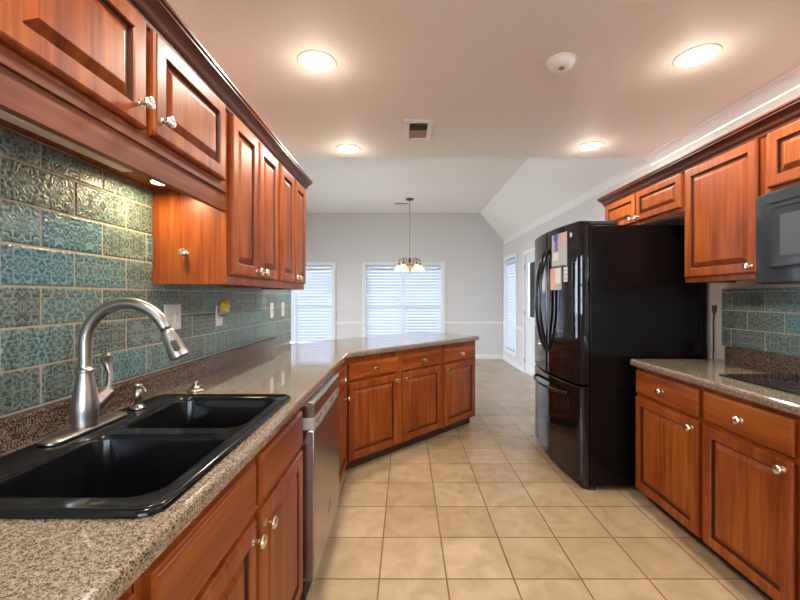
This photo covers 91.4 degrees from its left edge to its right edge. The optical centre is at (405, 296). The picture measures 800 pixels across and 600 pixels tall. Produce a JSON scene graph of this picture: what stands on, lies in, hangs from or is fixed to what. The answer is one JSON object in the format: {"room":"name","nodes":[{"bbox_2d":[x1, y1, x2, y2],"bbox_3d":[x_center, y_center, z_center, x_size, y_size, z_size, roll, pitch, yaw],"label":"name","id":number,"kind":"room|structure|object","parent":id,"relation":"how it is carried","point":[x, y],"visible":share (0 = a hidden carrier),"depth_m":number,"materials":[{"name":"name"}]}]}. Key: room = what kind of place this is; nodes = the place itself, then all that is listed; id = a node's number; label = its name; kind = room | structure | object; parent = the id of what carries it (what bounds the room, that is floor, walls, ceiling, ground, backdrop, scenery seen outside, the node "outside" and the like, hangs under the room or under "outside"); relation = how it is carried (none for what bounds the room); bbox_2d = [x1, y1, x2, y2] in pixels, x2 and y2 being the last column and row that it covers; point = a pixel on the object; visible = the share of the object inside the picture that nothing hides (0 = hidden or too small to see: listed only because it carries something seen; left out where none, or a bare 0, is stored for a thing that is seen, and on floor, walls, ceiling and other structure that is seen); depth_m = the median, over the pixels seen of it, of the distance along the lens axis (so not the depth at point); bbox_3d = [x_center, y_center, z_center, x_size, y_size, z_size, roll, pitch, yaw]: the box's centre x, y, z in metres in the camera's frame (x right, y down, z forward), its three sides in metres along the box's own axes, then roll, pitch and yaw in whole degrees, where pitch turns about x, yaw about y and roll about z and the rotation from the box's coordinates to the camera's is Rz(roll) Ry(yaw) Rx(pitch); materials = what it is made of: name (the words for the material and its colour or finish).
{"room":"kitchen","nodes":[
{"label":"kitchen","id":0,"kind":"room"},
{"bbox_2d":[0,125,289,417],"bbox_3d":[-1.155,0.070,0.520,0.150,2.500,6.240,0,0,0],"label":"wall","id":1,"kind":"structure","parent":0,"point":[288,342],"depth_m":1.35,"materials":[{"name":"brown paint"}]},
{"bbox_2d":[0,0,226,210],"bbox_3d":[-0.886,-0.585,1.121,0.364,0.450,1.043,0,0,0],"label":"upper cabinet","id":2,"kind":"object","parent":1,"relation":"attached to","point":[90,74],"visible":0.99,"depth_m":1.01,"materials":[{"name":"brown wood"}]},
{"bbox_2d":[0,109,132,171],"bbox_3d":[-0.985,-0.448,1.010,0.040,0.012,0.740,0,0,0],"label":"light","id":3,"kind":"object","parent":2,"relation":"attached to","point":[4,115],"visible":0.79,"depth_m":1.10,"materials":[{"name":"beige"}]},
{"bbox_2d":[149,178,164,185],"bbox_3d":[-0.945,-0.444,1.500,0.076,0.019,0.076,0,0,0],"label":"puck light","id":4,"kind":"object","parent":2,"relation":"attached to","point":[150,180],"visible":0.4,"depth_m":1.48,"materials":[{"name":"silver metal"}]},
{"bbox_2d":[126,0,312,190],"bbox_3d":[-0.893,-0.831,1.780,0.374,0.085,2.359,0,0,0],"label":"crown molding","id":5,"kind":"structure","parent":2,"relation":"attached to","point":[159,16],"depth_m":1.45,"materials":[{"name":"brown wood"}]},
{"bbox_2d":[0,126,290,415],"bbox_3d":[-1.075,-0.024,1.817,0.010,0.854,3.635,0,0,0],"label":"tile backsplash","id":6,"kind":"structure","parent":1,"relation":"attached to","point":[76,234],"depth_m":1.27,"materials":[{"name":"teal tile"}]},
{"bbox_2d":[164,304,180,329],"bbox_3d":[-1.065,0.092,1.785,0.008,0.118,0.125,0,0,0],"label":"wall outlet","id":7,"kind":"object","parent":6,"relation":"attached to","point":[172,312],"visible":0.91,"depth_m":1.79,"materials":[{"name":"white plastic"}]},
{"bbox_2d":[168,310,172,324],"bbox_3d":[-1.063,0.092,1.760,0.003,0.066,0.032,0,0,0],"label":"receptacle","id":8,"kind":"object","parent":7,"relation":"attached to","point":[170,312],"depth_m":1.76,"materials":[{"name":"grey plastic"}]},
{"bbox_2d":[175,310,178,323],"bbox_3d":[-1.063,0.092,1.810,0.003,0.066,0.032,0,0,0],"label":"receptacle","id":9,"kind":"object","parent":7,"relation":"attached to","point":[176,311],"depth_m":1.81,"materials":[{"name":"grey plastic"}]},
{"bbox_2d":[216,305,222,325],"bbox_3d":[-1.065,0.105,2.230,0.008,0.118,0.075,0,0,0],"label":"wall outlet","id":10,"kind":"object","parent":6,"relation":"attached to","point":[219,320],"visible":0.56,"depth_m":2.21,"materials":[{"name":"white plastic"}]},
{"bbox_2d":[218,299,229,316],"bbox_3d":[-1.031,0.061,2.215,0.062,0.104,0.062,0,0,0],"label":"air freshener","id":11,"kind":"object","parent":10,"relation":"attached to","point":[224,304],"visible":1,"depth_m":2.19,"materials":[{"name":"yellow plastic"}]},
{"bbox_2d":[270,303,273,317],"bbox_3d":[-1.059,0.105,3.100,0.020,0.118,0.072,0,0,0],"label":"light switch","id":12,"kind":"object","parent":6,"relation":"attached to","point":[271,304],"visible":1,"depth_m":3.09,"materials":[{"name":"white plastic"}]},
{"bbox_2d":[281,302,284,315],"bbox_3d":[-1.059,0.105,3.380,0.020,0.118,0.072,0,0,0],"label":"light switch","id":13,"kind":"object","parent":6,"relation":"attached to","point":[282,303],"visible":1,"depth_m":3.36,"materials":[{"name":"white plastic"}]},
{"bbox_2d":[151,111,277,287],"bbox_3d":[-0.889,-0.432,1.954,0.371,0.755,0.688,0,0,0],"label":"upper cabinet","id":14,"kind":"object","parent":1,"relation":"attached to","point":[194,242],"visible":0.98,"depth_m":1.67,"materials":[{"name":"brown wood"}]},
{"bbox_2d":[261,165,305,289],"bbox_3d":[-0.889,-0.432,2.603,0.371,0.755,0.605,0,0,0],"label":"upper cabinet","id":15,"kind":"object","parent":1,"relation":"attached to","point":[291,195],"visible":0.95,"depth_m":2.54,"materials":[{"name":"brown wood"}]},
{"bbox_2d":[306,213,502,354],"bbox_3d":[-0.815,-0.235,8.375,6.070,3.110,0.150,0,0,0],"label":"wall","id":16,"kind":"structure","parent":0,"point":[471,250],"depth_m":8.30,"materials":[{"name":"grey paint"}]},
{"bbox_2d":[290,290,294,343],"bbox_3d":[-2.750,0.166,8.332,0.740,1.673,0.056,0,0,0],"label":"window trim","id":17,"kind":"structure","parent":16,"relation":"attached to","point":[292,291],"depth_m":8.33,"materials":[{"name":"grey wood"}]},
{"bbox_2d":[294,262,334,342],"bbox_3d":[-2.355,0.170,8.351,1.710,1.840,0.138,0,0,0],"label":"window","id":18,"kind":"structure","parent":16,"relation":"in","point":[332,264],"depth_m":8.28,"materials":[{"name":"white wood"}]},
{"bbox_2d":[297,266,331,341],"bbox_3d":[-1.960,0.166,8.332,0.740,1.673,0.056,0,0,0],"label":"window blind","id":19,"kind":"object","parent":18,"relation":"attached to","point":[314,303],"visible":0.82,"depth_m":8.33,"materials":[{"name":"grey plastic"}]},
{"bbox_2d":[335,322,361,324],"bbox_3d":[-1.220,0.565,8.289,0.560,0.070,0.022,0,0,0],"label":"trim","id":20,"kind":"structure","parent":16,"relation":"attached to","point":[336,323],"depth_m":8.28,"materials":[{"name":"white wood"}]},
{"bbox_2d":[362,262,444,336],"bbox_3d":[-0.055,0.170,8.351,1.770,1.840,0.138,0,0,0],"label":"window","id":21,"kind":"structure","parent":16,"relation":"in","point":[364,264],"depth_m":8.28,"materials":[{"name":"white wood"}]},
{"bbox_2d":[366,266,401,336],"bbox_3d":[-0.465,0.166,8.332,0.770,1.673,0.056,0,0,0],"label":"window blind","id":22,"kind":"object","parent":21,"relation":"attached to","point":[383,284],"visible":0.77,"depth_m":8.33,"materials":[{"name":"grey plastic"}]},
{"bbox_2d":[405,266,440,332],"bbox_3d":[0.355,0.166,8.332,0.770,1.673,0.056,0,0,0],"label":"window blind","id":23,"kind":"object","parent":21,"relation":"attached to","point":[422,288],"visible":0.77,"depth_m":8.33,"materials":[{"name":"grey plastic"}]},
{"bbox_2d":[445,322,502,324],"bbox_3d":[1.450,0.565,8.289,1.240,0.070,0.022,0,0,0],"label":"trim","id":24,"kind":"structure","parent":16,"relation":"attached to","point":[446,323],"depth_m":8.28,"materials":[{"name":"white wood"}]},
{"bbox_2d":[475,355,502,358],"bbox_3d":[-0.815,1.272,8.292,5.770,0.095,0.016,0,0,0],"label":"baseboard","id":25,"kind":"structure","parent":16,"relation":"attached to","point":[476,356],"depth_m":8.28,"materials":[{"name":"white wood"}]},
{"bbox_2d":[294,158,663,244],"bbox_3d":[-0.815,-1.525,5.875,6.070,0.830,5.150,0,0,0],"label":"ceiling","id":26,"kind":"structure","parent":0,"point":[515,196],"depth_m":5.79,"materials":[{"name":"beige paint"}]},
{"bbox_2d":[393,202,408,203],"bbox_3d":[-0.090,-1.784,7.430,0.300,0.010,0.120,0,0,0],"label":"ceiling register","id":27,"kind":"object","parent":26,"relation":"attached to","point":[393,202],"visible":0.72,"depth_m":7.40,"materials":[{"name":"white metal"}]},
{"bbox_2d":[394,198,424,273],"bbox_3d":[0.066,-1.102,7.137,0.574,1.374,0.559,0,0,0],"label":"chandelier","id":28,"kind":"object","parent":26,"relation":"hanging from","point":[417,267],"visible":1,"depth_m":7.10,"materials":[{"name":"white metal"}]},
{"bbox_2d":[166,0,799,157],"bbox_3d":[-0.815,-1.560,0.275,6.070,0.760,6.050,0,0,0],"label":"ceiling","id":29,"kind":"structure","parent":0,"point":[478,69],"depth_m":1.99,"materials":[{"name":"white paint"}]},
{"bbox_2d":[297,50,336,73],"bbox_3d":[-0.447,-1.175,1.958,0.196,0.010,0.196,0,0,0],"label":"recessed light","id":30,"kind":"object","parent":29,"relation":"in","point":[314,61],"visible":1,"depth_m":1.94,"materials":[{"name":"white"}]},
{"bbox_2d":[336,144,360,152],"bbox_3d":[-0.457,-1.175,3.100,0.196,0.010,0.196,0,0,0],"label":"recessed light","id":31,"kind":"object","parent":29,"relation":"in","point":[344,148],"visible":1,"depth_m":3.08,"materials":[{"name":"white"}]},
{"bbox_2d":[404,119,433,140],"bbox_3d":[0.085,-1.171,2.755,0.200,0.015,0.340,0,0,0],"label":"ceiling vent","id":32,"kind":"object","parent":29,"relation":"in","point":[414,129],"visible":1,"depth_m":2.73,"materials":[{"name":"white metal"}]},
{"bbox_2d":[546,52,575,73],"bbox_3d":[0.775,-1.157,1.950,0.140,0.046,0.140,0,0,0],"label":"smoke detector","id":33,"kind":"object","parent":29,"relation":"attached to","point":[559,63],"visible":1,"depth_m":1.92,"materials":[{"name":"white plastic"}]},
{"bbox_2d":[577,141,603,150],"bbox_3d":[1.440,-1.175,3.050,0.196,0.010,0.196,0,0,0],"label":"recessed light","id":34,"kind":"object","parent":29,"relation":"in","point":[593,145],"visible":1,"depth_m":3.03,"materials":[{"name":"white"}]},
{"bbox_2d":[673,43,722,67],"bbox_3d":[1.425,-1.175,1.910,0.196,0.010,0.196,0,0,0],"label":"recessed light","id":35,"kind":"object","parent":29,"relation":"in","point":[701,54],"visible":1,"depth_m":1.90,"materials":[{"name":"white"}]},
{"bbox_2d":[300,359,768,599],"bbox_3d":[-0.815,1.370,2.850,6.070,0.100,11.200,0,0,0],"label":"floor","id":36,"kind":"structure","parent":0,"point":[478,509],"depth_m":2.19,"materials":[{"name":"tile"}]},
{"bbox_2d":[117,585,134,599],"bbox_3d":[-0.722,0.883,0.335,0.656,0.873,0.610,0,0,0],"label":"base cabinet","id":37,"kind":"object","parent":36,"relation":"on","point":[127,595],"visible":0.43,"depth_m":0.62,"materials":[{"name":"brown wood"}]},
{"bbox_2d":[132,410,302,599],"bbox_3d":[-0.722,0.883,1.145,0.656,0.873,1.000,0,0,0],"label":"base cabinet","id":38,"kind":"object","parent":36,"relation":"on","point":[246,543],"visible":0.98,"depth_m":1.07,"materials":[{"name":"brown wood"}]},
{"bbox_2d":[299,374,338,599],"bbox_3d":[-0.708,0.879,1.972,0.644,0.862,0.620,0,0,0],"label":"dishwasher","id":39,"kind":"object","parent":36,"relation":"on","point":[320,446],"visible":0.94,"depth_m":1.76,"materials":[{"name":"silver metal"}]},
{"bbox_2d":[333,363,350,484],"bbox_3d":[-0.722,0.883,2.575,0.656,0.873,0.550,0,0,0],"label":"base cabinet","id":40,"kind":"object","parent":36,"relation":"on","point":[341,371],"visible":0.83,"depth_m":2.64,"materials":[{"name":"brown wood"}]},
{"bbox_2d":[344,345,440,469],"bbox_3d":[-0.251,0.883,3.461,1.100,0.873,0.656,0,0,-45],"label":"base cabinet","id":41,"kind":"object","parent":36,"relation":"on","point":[394,404],"visible":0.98,"depth_m":3.20,"materials":[{"name":"brown wood"}]},
{"bbox_2d":[0,332,478,599],"bbox_3d":[-0.553,0.425,2.333,1.560,0.040,4.774,0,0,16],"label":"countertop","id":42,"kind":"structure","parent":41,"relation":"on","point":[41,559],"depth_m":0.70,"materials":[{"name":"beige stone"}]},
{"bbox_2d":[37,298,188,445],"bbox_3d":[-0.818,0.196,1.163,0.334,0.388,0.285,0,0,0],"label":"faucet","id":43,"kind":"object","parent":42,"relation":"on","point":[87,402],"visible":1,"depth_m":1.14,"materials":[{"name":"silver metal"}]},
{"bbox_2d":[0,337,275,453],"bbox_3d":[-1.054,0.362,1.555,0.034,0.084,3.110,0,0,0],"label":"granite upstand","id":44,"kind":"object","parent":42,"relation":"on","point":[17,430],"visible":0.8,"depth_m":1.42,"materials":[{"name":"brown stone"}]},
{"bbox_2d":[0,394,290,518],"bbox_3d":[-0.728,0.499,1.145,0.545,0.217,0.870,0,0,0],"label":"sink","id":45,"kind":"object","parent":42,"relation":"in","point":[138,464],"visible":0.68,"depth_m":1.10,"materials":[{"name":"black"}]},
{"bbox_2d":[130,383,146,409],"bbox_3d":[-0.920,0.348,1.362,0.098,0.087,0.048,0,0,23],"label":"soap dispenser","id":46,"kind":"object","parent":45,"relation":"on","point":[138,388],"visible":1,"depth_m":1.36,"materials":[{"name":"silver metal"}]},
{"bbox_2d":[187,381,204,392],"bbox_3d":[-0.905,0.383,1.680,0.068,0.043,0.068,0,0,0],"label":"soap dispenser","id":47,"kind":"object","parent":42,"relation":"in","point":[196,387],"visible":1,"depth_m":1.67,"materials":[{"name":"silver metal"}]},
{"bbox_2d":[435,341,474,435],"bbox_3d":[0.334,0.883,4.046,0.545,0.873,0.656,0,0,-45],"label":"base cabinet","id":48,"kind":"object","parent":36,"relation":"on","point":[457,359],"visible":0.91,"depth_m":3.81,"materials":[{"name":"brown wood"}]},
{"bbox_2d":[533,220,706,489],"bbox_3d":[1.541,0.399,3.105,1.008,1.842,0.920,0,0,0],"label":"refrigerator","id":49,"kind":"object","parent":36,"relation":"on","point":[626,296],"visible":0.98,"depth_m":2.65,"materials":[{"name":"black metal"}]},
{"bbox_2d":[550,267,560,289],"bbox_3d":[1.129,-0.136,2.945,0.003,0.165,0.181,0,0,-4],"label":"calendar","id":50,"kind":"object","parent":49,"relation":"attached to","point":[555,273],"visible":1,"depth_m":2.94,"materials":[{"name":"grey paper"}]},
{"bbox_2d":[552,231,566,267],"bbox_3d":[1.126,-0.352,2.891,0.022,0.254,0.226,0,0,-6],"label":"flyer","id":51,"kind":"object","parent":49,"relation":"attached to","point":[559,241],"visible":1,"depth_m":2.88,"materials":[{"name":"grey paper"}]},
{"bbox_2d":[555,241,557,251],"bbox_3d":[1.129,-0.378,2.933,0.001,0.075,0.045,0,0,-5],"label":"flower","id":52,"kind":"object","parent":51,"relation":"on","point":[556,242],"depth_m":2.93,"materials":[{"name":"purple paper"}]},
{"bbox_2d":[564,267,567,281],"bbox_3d":[1.145,-0.163,2.800,0.001,0.105,0.051,0,0,-9],"label":"list","id":53,"kind":"object","parent":49,"relation":"attached to","point":[565,268],"visible":1,"depth_m":2.79,"materials":[{"name":"grey paper"}]},
{"bbox_2d":[636,367,718,556],"bbox_3d":[1.747,0.883,2.263,0.586,0.873,0.565,0,0,0],"label":"base cabinet","id":54,"kind":"object","parent":36,"relation":"on","point":[669,410],"visible":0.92,"depth_m":2.19,"materials":[{"name":"brown wood"}]},
{"bbox_2d":[630,359,799,415],"bbox_3d":[1.767,0.425,1.732,0.602,0.040,1.665,0,0,0],"label":"countertop","id":55,"kind":"structure","parent":54,"relation":"on","point":[705,373],"depth_m":2.04,"materials":[{"name":"beige stone"}]},
{"bbox_2d":[719,374,799,395],"bbox_3d":[1.800,0.401,1.645,0.370,0.007,0.750,0,0,0],"label":"cooktop","id":56,"kind":"object","parent":55,"relation":"in","point":[789,383],"visible":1,"depth_m":1.86,"materials":[{"name":"black glass"}]},
{"bbox_2d":[725,346,799,374],"bbox_3d":[2.045,0.360,1.695,0.022,0.090,1.590,0,0,0],"label":"granite upstand","id":57,"kind":"object","parent":55,"relation":"on","point":[778,362],"visible":1,"depth_m":2.21,"materials":[{"name":"brown stone"}]},
{"bbox_2d":[703,387,799,599],"bbox_3d":[1.747,0.883,1.730,0.586,0.873,0.490,0,0,0],"label":"base cabinet","id":58,"kind":"object","parent":36,"relation":"on","point":[751,450],"visible":0.99,"depth_m":1.67,"materials":[{"name":"brown wood"}]},
{"bbox_2d":[503,86,799,372],"bbox_3d":[2.145,0.105,2.850,0.150,2.430,10.900,0,0,0],"label":"wall","id":59,"kind":"structure","parent":0,"point":[590,209],"depth_m":4.01,"materials":[{"name":"grey paint"}]},
{"bbox_2d":[504,252,516,356],"bbox_3d":[2.121,0.145,7.730,0.138,1.950,0.960,0,0,0],"label":"window","id":60,"kind":"structure","parent":59,"relation":"in","point":[514,254],"depth_m":7.31,"materials":[{"name":"white wood"}]},
{"bbox_2d":[506,258,514,349],"bbox_3d":[2.102,0.143,7.730,0.056,1.778,0.780,0,0,0],"label":"window blind","id":61,"kind":"object","parent":60,"relation":"attached to","point":[510,278],"visible":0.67,"depth_m":7.80,"materials":[{"name":"grey plastic"}]},
{"bbox_2d":[503,355,522,371],"bbox_3d":[2.062,1.272,7.580,0.016,0.095,1.440,0,0,0],"label":"baseboard","id":62,"kind":"structure","parent":59,"relation":"attached to","point":[510,361],"depth_m":7.45,"materials":[{"name":"white wood"}]},
{"bbox_2d":[523,247,535,376],"bbox_3d":[2.062,0.260,6.355,0.107,2.120,0.990,0,0,0],"label":"door","id":63,"kind":"structure","parent":59,"relation":"in","point":[530,259],"depth_m":6.57,"materials":[{"name":"white wood"}]},
{"bbox_2d":[605,172,684,224],"bbox_3d":[1.884,-0.673,2.947,0.361,0.274,0.975,0,0,0],"label":"upper cabinet","id":64,"kind":"object","parent":59,"relation":"attached to","point":[662,203],"visible":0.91,"depth_m":2.77,"materials":[{"name":"brown wood"}]},
{"bbox_2d":[597,96,799,206],"bbox_3d":[1.888,-0.831,2.316,0.364,0.085,2.347,0,0,0],"label":"crown molding","id":65,"kind":"structure","parent":64,"relation":"attached to","point":[787,113],"depth_m":2.17,"materials":[{"name":"brown wood"}]},
{"bbox_2d":[712,305,716,358],"bbox_3d":[2.054,0.248,2.599,0.027,0.386,0.028,0,0,45],"label":"power cord","id":66,"kind":"object","parent":59,"relation":"attached to","point":[714,307],"visible":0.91,"depth_m":2.60,"materials":[{"name":"black plastic"}]},
{"bbox_2d":[643,65,799,164],"bbox_3d":[2.037,-1.147,0.350,0.066,0.065,5.900,0,0,0],"label":"trim","id":67,"kind":"structure","parent":59,"relation":"attached to","point":[790,80],"depth_m":2.43,"materials":[{"name":"white wood"}]},
{"bbox_2d":[685,136,764,282],"bbox_3d":[1.884,-0.450,2.186,0.361,0.720,0.542,0,0,0],"label":"upper cabinet","id":68,"kind":"object","parent":59,"relation":"attached to","point":[721,192],"visible":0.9,"depth_m":2.14,"materials":[{"name":"brown wood"}]},
{"bbox_2d":[722,287,799,356],"bbox_3d":[2.064,0.131,1.724,0.010,0.366,1.648,0,0,0],"label":"tile backsplash","id":69,"kind":"structure","parent":59,"relation":"attached to","point":[759,319],"depth_m":2.25,"materials":[{"name":"teal tile"}]},
{"bbox_2d":[765,119,799,193],"bbox_3d":[1.884,-0.651,1.527,0.361,0.318,0.770,0,0,0],"label":"upper cabinet","id":70,"kind":"object","parent":59,"relation":"attached to","point":[782,145],"visible":0.8,"depth_m":1.80,"materials":[{"name":"brown wood"}]},
{"bbox_2d":[756,184,799,283],"bbox_3d":[1.866,-0.274,1.530,0.384,0.424,0.765,0,0,0],"label":"microwave","id":71,"kind":"object","parent":70,"relation":"attached to","point":[777,212],"visible":1,"depth_m":1.76,"materials":[{"name":"grey"}]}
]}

